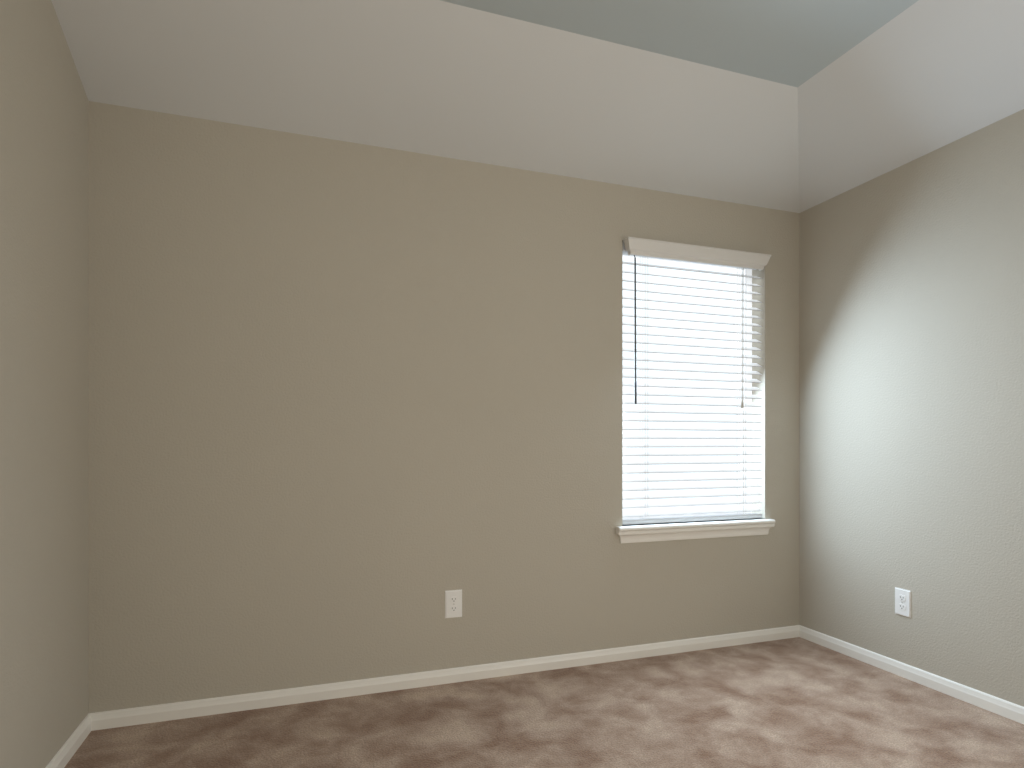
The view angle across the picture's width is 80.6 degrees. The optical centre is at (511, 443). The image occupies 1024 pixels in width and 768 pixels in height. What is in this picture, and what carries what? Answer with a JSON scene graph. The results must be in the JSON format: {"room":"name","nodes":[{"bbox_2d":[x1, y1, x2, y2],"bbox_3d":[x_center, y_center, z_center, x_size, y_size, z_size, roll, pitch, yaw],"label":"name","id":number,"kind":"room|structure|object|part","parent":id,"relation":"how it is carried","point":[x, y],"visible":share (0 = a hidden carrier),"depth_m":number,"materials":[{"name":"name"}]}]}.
{"room":"empty bedroom","nodes":[
{"label":"empty bedroom","id":0,"kind":"room"},
{"bbox_2d":[0,0,88,767],"bbox_3d":[-0.995,-0.346,0.310,0.160,2.832,4.060,0,0,-19],"label":"wall","id":1,"kind":"structure","parent":0,"point":[44,406],"depth_m":1.86,"materials":[{"name":"paint"}]},
{"bbox_2d":[45,712,96,767],"bbox_3d":[-0.940,1.039,0.414,0.013,0.062,3.900,0,0,-19],"label":"baseboard","id":2,"kind":"structure","parent":1,"relation":"attached to","point":[89,723],"depth_m":2.09,"materials":[{"name":"white wood"}]},
{"bbox_2d":[89,101,798,712],"bbox_3d":[-0.018,-0.346,2.880,3.684,2.832,0.160,0,0,-19],"label":"wall","id":3,"kind":"structure","parent":0,"point":[355,411],"depth_m":2.59,"materials":[{"name":"paint"}]},
{"bbox_2d":[97,625,800,729],"bbox_3d":[0.008,1.039,2.798,3.300,0.062,0.012,0,0,-19],"label":"baseboard","id":4,"kind":"structure","parent":3,"relation":"attached to","point":[242,702],"depth_m":2.64,"materials":[{"name":"white wood"}]},
{"bbox_2d":[445,589,461,617],"bbox_3d":[-0.261,0.720,2.707,0.078,0.123,0.008,0,0,-19],"label":"electrical outlet","id":5,"kind":"object","parent":3,"relation":"attached to","point":[453,603],"visible":1,"depth_m":2.71,"materials":[{"name":"white plastic"}]},
{"bbox_2d":[616,518,774,531],"bbox_3d":[0.951,0.421,3.162,0.946,0.022,0.136,0,0,-19],"label":"stool","id":6,"kind":"object","parent":3,"relation":"attached to","point":[677,525],"visible":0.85,"depth_m":3.09,"materials":[{"name":"white wood"}]},
{"bbox_2d":[616,241,774,543],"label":"window","id":7,"kind":"structure","parent":3,"relation":"in","point":[685,533],"depth_m":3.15,"materials":[{"name":"white plastic"}]},
{"bbox_2d":[634,255,636,403],"bbox_3d":[0.612,-0.577,3.012,0.012,0.764,0.030,0,0,-19],"label":"blind wand","id":8,"kind":"object","parent":7,"relation":"hanging from","point":[635,387],"visible":0.88,"depth_m":3.00,"materials":[{"name":"grey plastic"}]},
{"bbox_3d":[0.949,-0.301,3.167,0.860,1.414,0.056,0,0,-19],"label":"window blind rails","id":9,"kind":"part","parent":7,"relation":"part of","materials":[{"name":"white plastic"}]},
{"bbox_3d":[0.949,-0.277,3.167,0.860,1.291,0.046,0,0,-19],"label":"window blind slats","id":10,"kind":"part","parent":7,"relation":"part of","materials":[{"name":"white plastic"}]},
{"bbox_2d":[623,237,770,270],"bbox_3d":[0.969,-0.972,3.109,0.866,0.074,0.052,0,0,-19],"label":"blind valance","id":11,"kind":"object","parent":7,"relation":"attached to","point":[682,251],"visible":0.96,"depth_m":3.08,"materials":[{"name":"white wood"}]},
{"bbox_2d":[737,268,744,514],"bbox_3d":[1.242,-0.276,3.259,0.036,1.367,0.074,0,0,2],"label":"blind cord","id":12,"kind":"object","parent":7,"relation":"hanging from","point":[743,390],"depth_m":3.24,"materials":[{"name":"white fabric"}]},
{"bbox_2d":[51,0,1023,212],"bbox_3d":[0.655,-1.446,0.983,3.399,0.332,3.935,0,0,-19],"label":"ceiling","id":13,"kind":"structure","parent":0,"point":[797,106],"depth_m":2.33,"materials":[{"name":"paint"}]},
{"bbox_2d":[64,637,1023,767],"bbox_3d":[0.644,1.130,0.961,3.684,0.120,4.220,0,0,-19],"label":"floor","id":14,"kind":"structure","parent":0,"point":[797,702],"depth_m":2.29,"materials":[{"name":"brown carpet"}]},
{"bbox_2d":[799,109,1023,706],"bbox_3d":[2.336,-0.346,1.461,0.160,2.832,4.060,0,0,-19],"label":"wall","id":15,"kind":"structure","parent":0,"point":[911,376],"depth_m":2.69,"materials":[{"name":"paint"}]},
{"bbox_2d":[895,587,910,617],"bbox_3d":[1.794,0.730,2.773,0.008,0.123,0.078,0,0,-19],"label":"electrical outlet","id":16,"kind":"object","parent":15,"relation":"attached to","point":[902,602],"visible":1,"depth_m":2.77,"materials":[{"name":"white plastic"}]},
{"bbox_2d":[801,626,1023,723],"bbox_3d":[2.229,1.039,1.508,0.013,0.062,3.900,0,0,-19],"label":"baseboard","id":17,"kind":"structure","parent":15,"relation":"attached to","point":[1007,709],"depth_m":2.67,"materials":[{"name":"white wood"}]},
{"label":"outside","id":18,"kind":"structure","parent":0,"visible":0},
{"bbox_2d":[622,261,735,501],"bbox_3d":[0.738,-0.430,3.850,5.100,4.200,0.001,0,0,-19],"label":"window pane","id":19,"kind":"structure","parent":18,"point":[684,315],"depth_m":3.97,"materials":[{"name":"glass"}]}
]}

